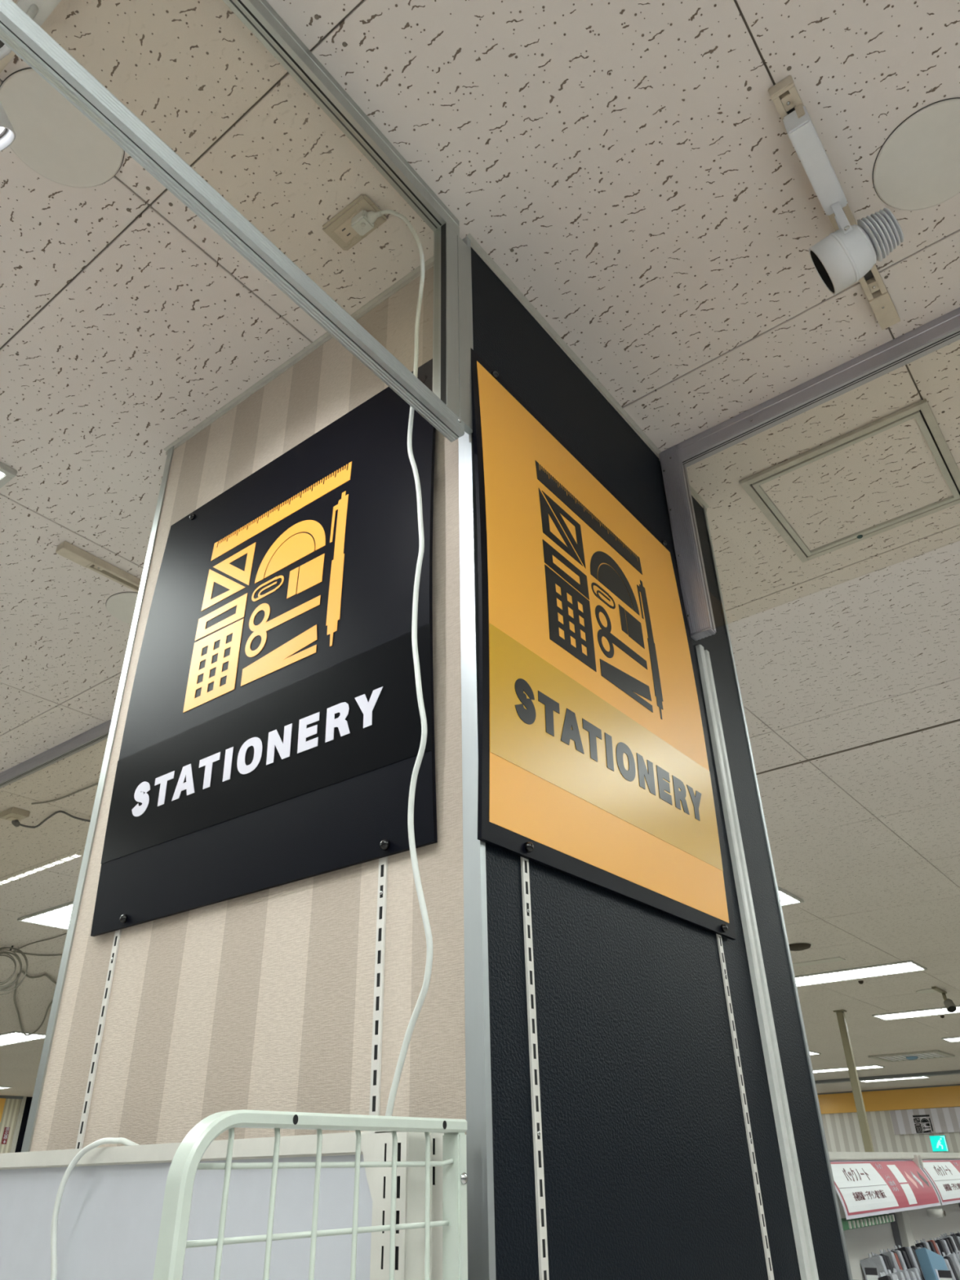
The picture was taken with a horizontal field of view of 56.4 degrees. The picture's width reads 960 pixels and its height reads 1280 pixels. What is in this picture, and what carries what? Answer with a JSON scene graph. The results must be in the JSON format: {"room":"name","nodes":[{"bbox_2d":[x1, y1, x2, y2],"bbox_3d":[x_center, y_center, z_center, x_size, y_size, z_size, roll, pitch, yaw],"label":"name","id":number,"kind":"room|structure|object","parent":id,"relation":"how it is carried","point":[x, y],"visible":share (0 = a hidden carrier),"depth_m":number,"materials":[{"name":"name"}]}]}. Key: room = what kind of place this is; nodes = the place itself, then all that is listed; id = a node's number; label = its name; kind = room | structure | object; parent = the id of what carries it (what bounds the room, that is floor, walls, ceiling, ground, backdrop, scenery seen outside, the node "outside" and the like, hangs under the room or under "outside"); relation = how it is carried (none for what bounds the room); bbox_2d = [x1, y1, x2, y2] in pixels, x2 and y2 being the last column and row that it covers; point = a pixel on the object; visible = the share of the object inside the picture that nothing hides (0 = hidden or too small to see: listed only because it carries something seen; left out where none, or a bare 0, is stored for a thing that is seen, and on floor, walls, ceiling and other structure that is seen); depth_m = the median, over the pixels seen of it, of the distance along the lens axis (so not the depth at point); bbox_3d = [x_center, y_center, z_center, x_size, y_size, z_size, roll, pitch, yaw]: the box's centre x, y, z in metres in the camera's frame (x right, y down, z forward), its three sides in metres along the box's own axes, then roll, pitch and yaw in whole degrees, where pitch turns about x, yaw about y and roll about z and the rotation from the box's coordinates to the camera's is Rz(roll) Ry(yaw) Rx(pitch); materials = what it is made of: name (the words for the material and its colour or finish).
{"room":"stationery store","nodes":[
{"label":"stationery store","id":0,"kind":"room"},
{"bbox_2d":[0,1098,21,1153],"bbox_3d":[-10.306,8.633,13.939,0.150,2.870,5.787,-22,-37,31],"label":"wall","id":1,"kind":"structure","parent":0,"point":[11,1106],"depth_m":16.34,"materials":[{"name":"beige paint"}]},
{"bbox_2d":[0,1097,5,1122],"bbox_3d":[-10.352,7.473,14.418,0.040,0.381,5.474,-22,-37,31],"label":"trim","id":2,"kind":"structure","parent":1,"relation":"attached to","point":[2,1100],"depth_m":16.29,"materials":[{"name":"orange"}]},
{"bbox_2d":[1,1126,9,1144],"bbox_3d":[-8.581,8.960,16.208,0.022,0.276,0.088,-22,-37,31],"label":"fire sign","id":3,"kind":"object","parent":1,"relation":"attached to","point":[6,1132],"visible":1,"depth_m":16.20,"materials":[{"name":"red"}]},
{"bbox_2d":[0,1095,23,1098],"bbox_3d":[-10.301,7.367,14.661,0.180,0.042,5.787,-22,-37,31],"label":"trim","id":4,"kind":"structure","parent":1,"relation":"attached to","point":[1,1096],"depth_m":16.44,"materials":[{"name":"grey metal"}]},
{"bbox_2d":[9,1096,26,1152],"bbox_3d":[-8.483,9.759,15.943,0.130,2.912,0.077,-22,-37,31],"label":"trim","id":5,"kind":"structure","parent":1,"relation":"attached to","point":[21,1108],"depth_m":16.41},
{"bbox_2d":[14,1097,32,1152],"bbox_3d":[-8.044,10.035,16.423,0.150,2.912,1.331,-22,-37,31],"label":"wall","id":6,"kind":"structure","parent":0,"point":[28,1100],"depth_m":16.49,"materials":[{"name":"black"}]},
{"bbox_2d":[0,0,959,1097],"bbox_3d":[-1.202,3.896,9.446,31.600,0.201,31.600,-22,-37,31],"label":"ceiling","id":7,"kind":"structure","parent":0,"point":[633,168],"depth_m":1.71,"materials":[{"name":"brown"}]},
{"bbox_2d":[0,462,17,488],"bbox_3d":[-1.687,-0.275,2.218,1.220,0.015,0.460,-22,-37,31],"label":"recessed light","id":8,"kind":"object","parent":7,"relation":"in","point":[6,473],"visible":1,"depth_m":2.06,"materials":[{"name":"white"}]},
{"bbox_2d":[0,0,17,73],"bbox_3d":[-0.500,-0.928,1.163,0.697,0.022,0.036,-22,-37,31],"label":"track","id":9,"kind":"object","parent":7,"relation":"attached to","point":[5,60],"visible":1,"depth_m":1.29,"materials":[{"name":"beige plastic"}]},
{"bbox_2d":[0,0,61,151],"bbox_3d":[-0.620,-0.773,1.176,0.249,0.227,0.119,-22,-37,31],"label":"spotlight","id":10,"kind":"object","parent":9,"relation":"attached to","point":[38,11],"visible":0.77,"depth_m":1.21,"materials":[{"name":"white plastic"}]},
{"bbox_2d":[0,945,27,995],"bbox_3d":[-3.215,2.220,6.040,0.301,0.329,0.080,15,-34,-25],"label":"cable coil","id":11,"kind":"object","parent":7,"relation":"hanging from","point":[2,949],"visible":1,"depth_m":6.08,"materials":[{"name":"grey"}]},
{"bbox_2d":[0,806,30,821],"bbox_3d":[-2.047,0.770,3.940,0.110,0.031,0.080,-22,-37,31],"label":"junction box","id":12,"kind":"object","parent":7,"relation":"attached to","point":[13,813],"visible":0.99,"depth_m":3.92,"materials":[{"name":"beige plastic"}]},
{"bbox_2d":[5,816,17,821],"bbox_3d":[-2.061,0.787,3.942,0.045,0.004,0.030,-22,-37,31],"label":"socket","id":13,"kind":"object","parent":12,"relation":"attached to","point":[9,818],"depth_m":3.93,"materials":[{"name":"beige plastic"}]},
{"bbox_2d":[0,1031,45,1046],"bbox_3d":[-5.300,4.466,10.025,1.220,0.015,0.460,-22,-37,31],"label":"recessed light","id":14,"kind":"object","parent":7,"relation":"in","point":[15,1037],"visible":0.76,"depth_m":9.93,"materials":[{"name":"white plastic"}]},
{"bbox_2d":[13,969,56,1035],"bbox_3d":[-4.118,3.382,8.223,0.338,0.032,3.595,13,-34,-22],"label":"wire","id":15,"kind":"object","parent":7,"relation":"attached to","point":[22,971],"visible":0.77,"depth_m":7.98,"materials":[{"name":"grey"}]},
{"bbox_2d":[14,951,62,955],"bbox_3d":[-3.018,2.231,6.368,0.537,0.013,0.113,7,-32,-13],"label":"wire","id":16,"kind":"object","parent":7,"relation":"attached to","point":[15,951],"visible":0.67,"depth_m":6.38,"materials":[{"name":"grey"}]},
{"bbox_2d":[13,933,66,951],"bbox_3d":[-2.881,1.992,5.971,1.029,0.009,0.032,-25,-38,34],"label":"wire","id":17,"kind":"object","parent":7,"relation":"attached to","point":[64,933],"visible":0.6,"depth_m":6.02,"materials":[{"name":"grey"}]},
{"bbox_2d":[17,900,73,929],"bbox_3d":[-2.229,1.614,5.364,1.220,0.015,0.460,-22,-37,31],"label":"recessed light","id":18,"kind":"object","parent":7,"relation":"in","point":[59,916],"visible":0.23,"depth_m":5.49,"materials":[{"name":"white plastic"}]},
{"bbox_2d":[24,904,72,927],"bbox_3d":[-2.229,1.610,5.367,1.182,0.004,0.422,-22,-37,31],"label":"diffuser","id":19,"kind":"object","parent":18,"relation":"attached to","point":[59,916],"depth_m":5.49,"materials":[{"name":"white plastic"}]},
{"bbox_2d":[11,810,90,828],"bbox_3d":[-1.837,0.817,4.005,0.472,0.046,0.205,4,-31,-8],"label":"cord","id":20,"kind":"object","parent":7,"relation":"attached to","point":[15,823],"visible":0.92,"depth_m":3.98,"materials":[{"name":"grey plastic"}]},
{"bbox_2d":[0,719,111,788],"bbox_3d":[-2.884,1.152,4.103,6.646,0.488,0.031,-22,-37,31],"label":"curtain","id":21,"kind":"object","parent":7,"relation":"hanging from","point":[89,738],"visible":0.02,"depth_m":3.35,"materials":[{"name":"silver metal"}]},
{"bbox_2d":[0,67,124,187],"bbox_3d":[-0.654,-0.794,1.400,0.187,0.005,0.187,-22,-37,31],"label":"cover plate","id":22,"kind":"object","parent":7,"relation":"attached to","point":[54,139],"visible":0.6,"depth_m":1.41,"materials":[{"name":"paint"}]},
{"bbox_2d":[31,782,98,804],"bbox_3d":[-1.627,0.608,3.701,0.693,0.011,0.039,-19,-35,27],"label":"wire","id":23,"kind":"object","parent":7,"relation":"attached to","point":[96,784],"visible":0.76,"depth_m":3.78,"materials":[{"name":"grey"}]},
{"bbox_2d":[55,541,141,592],"bbox_3d":[-0.885,-0.116,2.510,0.036,0.023,0.624,-22,-37,31],"label":"track","id":24,"kind":"object","parent":7,"relation":"attached to","point":[66,549],"visible":0.59,"depth_m":2.36,"materials":[{"name":"beige plastic"}]},
{"bbox_2d":[105,591,137,623],"bbox_3d":[-0.980,-0.087,2.573,0.178,0.005,0.178,-22,-37,31],"label":"cover plate","id":25,"kind":"object","parent":7,"relation":"attached to","point":[122,606],"visible":0.46,"depth_m":2.55,"materials":[{"name":"paint"}]},
{"bbox_2d":[0,0,472,442],"bbox_3d":[-0.815,-1.006,0.555,0.032,0.499,2.596,-22,-37,31],"label":"metal frame","id":26,"kind":"object","parent":7,"relation":"hanging from","point":[447,408],"visible":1,"depth_m":1.22,"materials":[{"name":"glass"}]},
{"bbox_2d":[322,193,386,250],"bbox_3d":[-0.216,-0.716,1.540,0.102,0.014,0.060,-22,-37,31],"label":"outlet","id":27,"kind":"object","parent":7,"relation":"attached to","point":[339,228],"visible":0.87,"depth_m":1.53,"materials":[{"name":"beige plastic"}]},
{"bbox_2d":[333,208,364,242],"bbox_3d":[-0.217,-0.711,1.538,0.068,0.002,0.030,-22,-37,31],"label":"socket","id":28,"kind":"object","parent":27,"relation":"attached to","point":[344,232],"depth_m":1.54,"materials":[{"name":"beige plastic"}]},
{"bbox_2d":[351,209,382,235],"bbox_3d":[-0.190,-0.711,1.514,0.055,0.023,0.028,-22,-37,31],"label":"plug","id":29,"kind":"object","parent":27,"relation":"attached to","point":[362,222],"visible":1,"depth_m":1.51,"materials":[{"name":"white plastic"}]},
{"bbox_2d":[380,209,432,1115],"bbox_3d":[-0.148,0.022,1.144,0.092,1.644,0.233,21,-37,-32],"label":"power cable","id":30,"kind":"object","parent":7,"relation":"hanging from","point":[427,927],"visible":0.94,"depth_m":1.01,"materials":[{"name":"white plastic"}]},
{"bbox_2d":[777,886,804,906],"bbox_3d":[1.378,1.722,5.692,1.220,0.015,0.460,-22,-37,31],"label":"recessed light","id":31,"kind":"object","parent":7,"relation":"in","point":[787,898],"visible":0.17,"depth_m":5.48,"materials":[{"name":"white plastic"}]},
{"bbox_2d":[778,891,797,903],"bbox_3d":[1.377,1.718,5.695,1.182,0.004,0.422,-22,-37,31],"label":"diffuser","id":32,"kind":"object","parent":31,"relation":"attached to","point":[786,897],"depth_m":5.46,"materials":[{"name":"white plastic"}]},
{"bbox_2d":[788,942,813,951],"bbox_3d":[2.365,2.290,6.672,0.230,0.029,0.230,-22,-37,31],"label":"ceiling sensor","id":33,"kind":"object","parent":7,"relation":"attached to","point":[798,946],"visible":0.73,"depth_m":6.62,"materials":[{"name":"brown"}]},
{"bbox_2d":[657,306,959,640],"bbox_3d":[1.688,-0.734,1.119,3.201,0.492,0.032,-22,-37,31],"label":"metal frame","id":34,"kind":"object","parent":7,"relation":"hanging from","point":[941,331],"visible":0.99,"depth_m":1.87,"materials":[{"name":"silver metal"}]},
{"bbox_2d":[792,956,844,967],"bbox_3d":[2.719,2.593,7.217,0.400,0.006,0.140,-22,-37,31],"label":"strip","id":35,"kind":"object","parent":7,"relation":"attached to","point":[837,958],"visible":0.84,"depth_m":7.20,"materials":[{"name":"paint"}]},
{"bbox_2d":[813,1066,848,1073],"bbox_3d":[5.958,7.332,15.290,0.771,0.015,0.631,-22,-37,31],"label":"recessed light","id":36,"kind":"object","parent":7,"relation":"in","point":[844,1068],"depth_m":15.32,"materials":[{"name":"white plastic"}]},
{"bbox_2d":[768,75,900,329],"bbox_3d":[0.625,-0.727,1.546,0.036,0.024,0.560,-22,-37,31],"label":"track","id":37,"kind":"object","parent":7,"relation":"attached to","point":[784,95],"visible":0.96,"depth_m":1.64,"materials":[{"name":"beige plastic"}]},
{"bbox_2d":[782,104,903,295],"bbox_3d":[0.574,-0.698,1.423,0.137,0.162,0.273,-19,-35,27],"label":"spotlight","id":38,"kind":"object","parent":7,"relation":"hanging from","point":[848,253],"visible":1,"depth_m":1.44,"materials":[{"name":"white metal"}]},
{"bbox_2d":[739,398,959,562],"bbox_3d":[0.917,-0.362,2.176,0.427,0.016,0.415,-22,-37,31],"label":"access hatch","id":39,"kind":"object","parent":7,"relation":"attached to","point":[895,469],"visible":1,"depth_m":2.16,"materials":[{"name":"beige"}]},
{"bbox_2d":[755,719,959,774],"bbox_3d":[1.392,0.459,3.588,5.400,0.011,0.021,-22,-37,31],"label":"trim","id":40,"kind":"structure","parent":7,"relation":"attached to","point":[957,720],"depth_m":3.51,"materials":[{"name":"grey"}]},
{"bbox_2d":[795,960,927,986],"bbox_3d":[3.145,2.881,7.707,1.220,0.015,0.460,-22,-37,31],"label":"recessed light","id":41,"kind":"object","parent":7,"relation":"in","point":[909,966],"visible":0.75,"depth_m":7.64,"materials":[{"name":"white plastic"}]},
{"bbox_2d":[856,1064,884,1069],"bbox_3d":[6.468,7.123,14.959,0.473,0.015,0.631,-22,-37,31],"label":"recessed light","id":42,"kind":"object","parent":7,"relation":"in","point":[874,1066],"depth_m":15.02,"materials":[{"name":"white plastic"}]},
{"bbox_2d":[814,1070,959,1084],"bbox_3d":[6.114,8.728,17.604,31.000,0.048,0.250,-22,-37,31],"label":"trim","id":43,"kind":"structure","parent":7,"relation":"attached to","point":[950,1072],"depth_m":16.52,"materials":[{"name":"grey"}]},
{"bbox_2d":[859,1076,929,1082],"bbox_3d":[7.952,8.442,17.233,1.220,0.015,0.460,-22,-37,31],"label":"recessed light","id":44,"kind":"object","parent":7,"relation":"in","point":[917,1077],"visible":0.53,"depth_m":17.31,"materials":[{"name":"white plastic"}]},
{"bbox_2d":[867,1049,955,1062],"bbox_3d":[6.556,6.337,13.597,1.000,0.063,1.000,-22,-37,31],"label":"ceiling vent","id":45,"kind":"object","parent":7,"relation":"in","point":[934,1054],"visible":1,"depth_m":13.52,"materials":[{"name":"white metal"}]},
{"bbox_2d":[871,1004,959,1020],"bbox_3d":[4.926,4.014,9.681,1.220,0.015,0.460,-22,-37,31],"label":"recessed light","id":46,"kind":"object","parent":7,"relation":"in","point":[938,1011],"visible":0.98,"depth_m":9.79,"materials":[{"name":"white plastic"}]},
{"bbox_2d":[876,1008,959,1018],"bbox_3d":[4.926,4.010,9.684,1.182,0.004,0.422,-22,-37,31],"label":"diffuser","id":47,"kind":"object","parent":46,"relation":"attached to","point":[931,1011],"depth_m":9.78,"materials":[{"name":"white plastic"}]},
{"bbox_2d":[872,97,959,210],"bbox_3d":[0.742,-0.789,1.465,0.188,0.005,0.188,-22,-37,31],"label":"cover plate","id":48,"kind":"object","parent":7,"relation":"attached to","point":[917,166],"visible":1,"depth_m":1.47,"materials":[{"name":"paint"}]},
{"bbox_2d":[915,988,937,993],"bbox_3d":[4.282,3.350,8.553,0.222,0.005,0.222,-22,-37,31],"label":"cover plate","id":49,"kind":"object","parent":7,"relation":"attached to","point":[929,990],"visible":0.81,"depth_m":8.55,"materials":[{"name":"paint"}]},
{"bbox_2d":[931,986,956,1012],"bbox_3d":[4.378,3.381,8.421,0.108,0.196,0.400,-22,-37,31],"label":"spotlight","id":50,"kind":"object","parent":7,"relation":"attached to","point":[950,1006],"visible":1,"depth_m":8.46,"materials":[{"name":"beige metal"}]},
{"bbox_2d":[941,1036,959,1042],"bbox_3d":[6.700,5.144,11.649,1.220,0.015,0.460,-22,-37,31],"label":"recessed light","id":51,"kind":"object","parent":7,"relation":"in","point":[951,1039],"visible":1,"depth_m":11.87,"materials":[{"name":"white plastic"}]},
{"bbox_2d":[821,1106,959,1152],"bbox_3d":[8.361,11.564,19.255,31.000,2.505,0.200,-22,-37,31],"label":"wall","id":52,"kind":"structure","parent":0,"point":[842,1132],"depth_m":19.45,"materials":[{"name":"beige paint"}]},
{"bbox_2d":[817,1084,959,1114],"bbox_3d":[8.313,10.313,19.973,31.000,0.386,0.260,-22,-37,31],"label":"trim","id":53,"kind":"structure","parent":52,"relation":"attached to","point":[939,1096],"depth_m":19.40,"materials":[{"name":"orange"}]},
{"bbox_2d":[889,1106,959,1134],"bbox_3d":[9.528,10.097,18.825,1.690,0.455,0.013,-22,-37,31],"label":"banner","id":54,"kind":"object","parent":52,"relation":"attached to","point":[936,1120],"visible":1,"depth_m":18.90,"materials":[{"name":"white plastic"}]},
{"bbox_2d":[928,1135,949,1151],"bbox_3d":[9.550,10.474,18.639,0.310,0.289,0.054,-22,-37,31],"label":"exit sign","id":55,"kind":"object","parent":52,"relation":"attached to","point":[939,1143],"visible":1,"depth_m":18.62,"materials":[{"name":"teal plastic"}]},
{"label":"floor","id":56,"kind":"structure","parent":0,"visible":0},
{"bbox_2d":[0,1131,444,1279],"bbox_3d":[-0.662,1.366,0.836,1.598,1.536,0.057,-22,-37,31],"label":"panel","id":57,"kind":"object","parent":56,"relation":"on","point":[109,1217],"visible":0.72,"depth_m":0.91,"materials":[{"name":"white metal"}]},
{"bbox_2d":[50,1137,139,1279],"bbox_3d":[-0.409,0.780,0.946,0.156,0.446,0.026,-3,-31,3],"label":"power cable","id":58,"kind":"object","parent":57,"relation":"hanging from","point":[124,1141],"visible":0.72,"depth_m":1.03,"materials":[{"name":"white plastic"}]},
{"bbox_2d":[152,1109,467,1279],"bbox_3d":[-0.101,0.783,0.473,0.022,0.943,0.300,-22,-37,31],"label":"wire rack","id":59,"kind":"object","parent":57,"relation":"attached to","point":[172,1243],"visible":1,"depth_m":0.67,"materials":[{"name":"white metal"}]},
{"bbox_2d":[21,233,853,1279],"bbox_3d":[-0.040,0.871,1.376,0.873,2.915,0.970,-22,-37,31],"label":"column","id":60,"kind":"structure","parent":56,"relation":"on","point":[262,1000],"depth_m":1.19,"materials":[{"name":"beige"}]},
{"bbox_2d":[75,928,121,1148],"bbox_3d":[-0.549,0.881,1.128,0.012,2.625,0.004,-22,-37,31],"label":"slotted shelf standard","id":61,"kind":"object","parent":60,"relation":"attached to","point":[83,1122],"visible":0.41,"depth_m":1.30,"materials":[{"name":"white metal"}]},
{"bbox_2d":[90,358,437,936],"bbox_3d":[-0.345,0.000,1.436,0.710,0.815,0.020,-22,-37,31],"label":"sign","id":62,"kind":"object","parent":60,"relation":"attached to","point":[272,736],"visible":0.98,"depth_m":1.37,"materials":[{"name":"black"}]},
{"bbox_2d":[368,856,387,1115],"bbox_3d":[-0.108,0.699,0.841,0.012,2.625,0.004,-22,-37,31],"label":"slotted shelf standard","id":63,"kind":"object","parent":60,"relation":"attached to","point":[377,1028],"visible":0.41,"depth_m":1.02,"materials":[{"name":"white metal"}]},
{"bbox_2d":[520,856,549,1279],"bbox_3d":[0.065,0.698,0.817,0.004,2.595,0.012,-22,-37,31],"label":"slotted shelf standard","id":64,"kind":"object","parent":60,"relation":"attached to","point":[529,962],"visible":0.41,"depth_m":0.95,"materials":[{"name":"beige metal"}]},
{"bbox_2d":[471,348,736,940],"bbox_3d":[0.206,0.016,1.446,0.017,0.797,0.690,-22,-37,31],"label":"sign","id":65,"kind":"object","parent":60,"relation":"attached to","point":[595,763],"visible":1,"depth_m":1.36,"materials":[{"name":"orange"}]},
{"bbox_2d":[715,933,774,1279],"bbox_3d":[0.398,0.913,1.191,0.004,2.595,0.012,-22,-37,31],"label":"slotted shelf standard","id":66,"kind":"object","parent":60,"relation":"attached to","point":[751,1148],"visible":0.46,"depth_m":1.32,"materials":[{"name":"beige metal"}]},
{"bbox_2d":[833,1009,874,1151],"bbox_3d":[3.861,5.197,8.791,0.110,2.914,0.110,-22,-37,31],"label":"pole","id":67,"kind":"object","parent":56,"relation":"on","point":[860,1109],"visible":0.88,"depth_m":9.16,"materials":[{"name":"beige metal"}]},
{"bbox_2d":[828,1151,959,1279],"bbox_3d":[1.795,2.426,2.710,0.540,1.532,2.850,-22,-37,31],"label":"shelf unit","id":68,"kind":"object","parent":56,"relation":"on","point":[908,1226],"visible":0.06,"depth_m":2.77,"materials":[{"name":"white metal"}]},
{"bbox_2d":[860,1253,888,1279],"bbox_3d":[1.109,1.804,2.442,0.105,0.216,0.056,-22,-37,31],"label":"pack","id":69,"kind":"object","parent":68,"relation":"on","point":[877,1261],"visible":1,"depth_m":2.50,"materials":[{"name":"grey plastic"}]},
{"bbox_2d":[866,1252,891,1271],"bbox_3d":[1.128,1.817,2.466,0.106,0.217,0.056,-22,-37,31],"label":"pack","id":70,"kind":"object","parent":68,"relation":"on","point":[886,1262],"visible":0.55,"depth_m":2.52,"materials":[{"name":"grey plastic"}]},
{"bbox_2d":[830,1155,940,1219],"bbox_3d":[1.159,1.572,2.594,0.075,0.141,0.905,-22,-37,31],"label":"sign","id":71,"kind":"object","parent":68,"relation":"attached to","point":[864,1188],"visible":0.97,"depth_m":2.53,"materials":[{"name":"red plastic"}]},
{"bbox_2d":[841,1220,852,1231],"bbox_3d":[0.924,1.490,2.282,0.040,0.023,0.018,-22,-37,31],"label":"clip","id":72,"kind":"object","parent":71,"relation":"attached to","point":[846,1225],"visible":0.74,"depth_m":2.27,"materials":[{"name":"green plastic"}]},
{"bbox_2d":[904,1171,918,1188],"bbox_3d":[1.327,1.662,2.759,0.055,0.049,0.014,19,-37,-31],"label":"picture","id":73,"kind":"object","parent":71,"relation":"attached to","point":[910,1179],"depth_m":2.76,"materials":[{"name":"pink"}]},
{"bbox_2d":[911,1172,923,1186],"bbox_3d":[1.366,1.688,2.804,0.055,0.049,0.014,19,-37,-31],"label":"picture","id":74,"kind":"object","parent":71,"relation":"attached to","point":[917,1179],"depth_m":2.80,"materials":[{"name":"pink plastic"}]},
{"bbox_2d":[916,1171,929,1186],"bbox_3d":[1.409,1.715,2.852,0.055,0.049,0.014,19,-37,-31],"label":"picture","id":75,"kind":"object","parent":71,"relation":"attached to","point":[920,1175],"depth_m":2.85,"materials":[{"name":"grey"}]},
{"bbox_2d":[879,1249,899,1271],"bbox_3d":[1.173,1.842,2.511,0.106,0.219,0.056,-22,-37,31],"label":"pack","id":76,"kind":"object","parent":68,"relation":"on","point":[891,1255],"visible":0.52,"depth_m":2.56,"materials":[{"name":"grey plastic"}]},
{"bbox_2d":[886,1269,905,1279],"bbox_3d":[1.091,1.731,2.295,0.099,0.192,0.052,-22,-37,31],"label":"pack","id":77,"kind":"object","parent":68,"relation":"on","point":[900,1274],"visible":0.48,"depth_m":2.34,"materials":[{"name":"grey plastic"}]},
{"bbox_2d":[887,1248,907,1269],"bbox_3d":[1.228,1.887,2.585,0.105,0.216,0.056,-22,-37,31],"label":"pack","id":78,"kind":"object","parent":68,"relation":"on","point":[899,1252],"visible":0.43,"depth_m":2.63,"materials":[{"name":"grey plastic"}]},
{"bbox_2d":[891,1248,911,1269],"bbox_3d":[1.250,1.901,2.606,0.104,0.212,0.055,-22,-37,31],"label":"pack","id":79,"kind":"object","parent":68,"relation":"on","point":[904,1254],"visible":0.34,"depth_m":2.65,"materials":[{"name":"grey plastic"}]},
{"bbox_2d":[890,1245,915,1267],"bbox_3d":[1.271,1.911,2.632,0.106,0.219,0.056,-22,-37,31],"label":"pack","id":80,"kind":"object","parent":68,"relation":"on","point":[904,1249],"visible":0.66,"depth_m":2.68,"materials":[{"name":"grey plastic"}]},
{"bbox_2d":[899,1269,916,1279],"bbox_3d":[1.153,1.774,2.363,0.098,0.185,0.050,-22,-37,31],"label":"pack","id":81,"kind":"object","parent":68,"relation":"on","point":[912,1274],"visible":0.34,"depth_m":2.40,"materials":[{"name":"grey plastic"}]},
{"bbox_2d":[897,1244,923,1279],"bbox_3d":[1.293,1.925,2.654,0.106,0.218,0.056,-22,-37,31],"label":"pack","id":82,"kind":"object","parent":68,"relation":"on","point":[911,1253],"visible":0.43,"depth_m":2.69,"materials":[{"name":"grey plastic"}]},
{"bbox_2d":[902,1266,921,1279],"bbox_3d":[1.175,1.785,2.388,0.099,0.191,0.051,-22,-37,31],"label":"pack","id":83,"kind":"object","parent":68,"relation":"on","point":[914,1270],"visible":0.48,"depth_m":2.43,"materials":[{"name":"grey plastic"}]},
{"bbox_2d":[911,1248,924,1279],"bbox_3d":[1.312,1.941,2.676,0.104,0.212,0.055,-22,-37,31],"label":"pack","id":84,"kind":"object","parent":68,"relation":"on","point":[913,1250],"visible":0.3,"depth_m":2.71,"materials":[{"name":"grey plastic"}]},
{"bbox_2d":[915,1247,947,1279],"bbox_3d":[1.282,1.814,2.469,0.078,0.238,0.185,-22,-37,31],"label":"pack","id":85,"kind":"object","parent":68,"relation":"on","point":[931,1262],"visible":1,"depth_m":2.49,"materials":[{"name":"blue plastic"}]},
{"bbox_2d":[917,1155,959,1205],"bbox_3d":[1.722,1.936,3.227,0.075,0.141,0.905,-22,-37,31],"label":"header","id":86,"kind":"object","parent":68,"relation":"attached to","point":[944,1175],"visible":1,"depth_m":3.02,"materials":[{"name":"white plastic"}]},
{"bbox_2d":[926,1208,946,1217],"bbox_3d":[1.462,1.837,2.871,0.052,0.024,0.024,-22,-37,31],"label":"roller","id":87,"kind":"object","parent":86,"relation":"attached to","point":[931,1213],"visible":1,"depth_m":2.87,"materials":[{"name":"white plastic"}]},
{"bbox_2d":[936,1240,946,1256],"bbox_3d":[1.504,2.059,2.883,0.105,0.213,0.055,-22,-37,31],"label":"pack","id":88,"kind":"object","parent":68,"relation":"on","point":[941,1247],"visible":0.22,"depth_m":2.93,"materials":[{"name":"grey plastic"}]},
{"bbox_2d":[933,1238,950,1254],"bbox_3d":[1.541,2.088,2.933,0.105,0.214,0.055,-22,-37,31],"label":"pack","id":89,"kind":"object","parent":68,"relation":"on","point":[944,1242],"visible":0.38,"depth_m":2.98,"materials":[{"name":"grey plastic"}]},
{"bbox_2d":[936,1237,953,1253],"bbox_3d":[1.563,2.100,2.956,0.105,0.215,0.055,-22,-37,31],"label":"pack","id":90,"kind":"object","parent":68,"relation":"on","point":[945,1239],"visible":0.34,"depth_m":3.00,"materials":[{"name":"grey plastic"}]},
{"bbox_2d":[939,1235,955,1253],"bbox_3d":[1.585,2.112,2.979,0.106,0.217,0.056,-22,-37,31],"label":"pack","id":91,"kind":"object","parent":68,"relation":"on","point":[951,1242],"visible":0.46,"depth_m":3.03,"materials":[{"name":"grey plastic"}]},
{"bbox_2d":[943,1258,955,1279],"bbox_3d":[1.380,1.921,2.622,0.098,0.188,0.051,-22,-37,31],"label":"pack","id":92,"kind":"object","parent":68,"relation":"on","point":[945,1260],"visible":0.23,"depth_m":2.65,"materials":[{"name":"grey plastic"}]},
{"bbox_2d":[943,1256,959,1279],"bbox_3d":[1.400,1.933,2.647,0.100,0.192,0.052,-22,-37,31],"label":"pack","id":93,"kind":"object","parent":68,"relation":"on","point":[948,1258],"visible":0.23,"depth_m":2.68,"materials":[{"name":"grey plastic"}]},
{"bbox_2d":[943,1256,959,1279],"bbox_3d":[1.428,1.946,2.664,0.098,0.186,0.051,-22,-37,31],"label":"pack","id":94,"kind":"object","parent":68,"relation":"on","point":[954,1261],"visible":0.27,"depth_m":2.70,"materials":[{"name":"grey plastic"}]},
{"bbox_3d":[0.970,1.502,2.089,0.440,0.013,0.008,-22,-37,31],"label":"rail","id":95,"kind":"object","parent":68,"relation":"attached to","visible":0},
{"bbox_2d":[864,1267,878,1279],"bbox_3d":[0.927,1.521,2.106,0.027,0.075,0.004,-22,-37,31],"label":"price tag","id":96,"kind":"object","parent":95,"relation":"attached to","point":[871,1273],"visible":1,"depth_m":2.12,"materials":[{"name":"white paper"}]},
{"bbox_2d":[937,1270,952,1279],"bbox_3d":[1.057,1.467,2.021,0.027,0.075,0.004,-22,-37,31],"label":"price tag","id":97,"kind":"object","parent":95,"relation":"attached to","point":[943,1274],"visible":1,"depth_m":2.03,"materials":[{"name":"white paper"}]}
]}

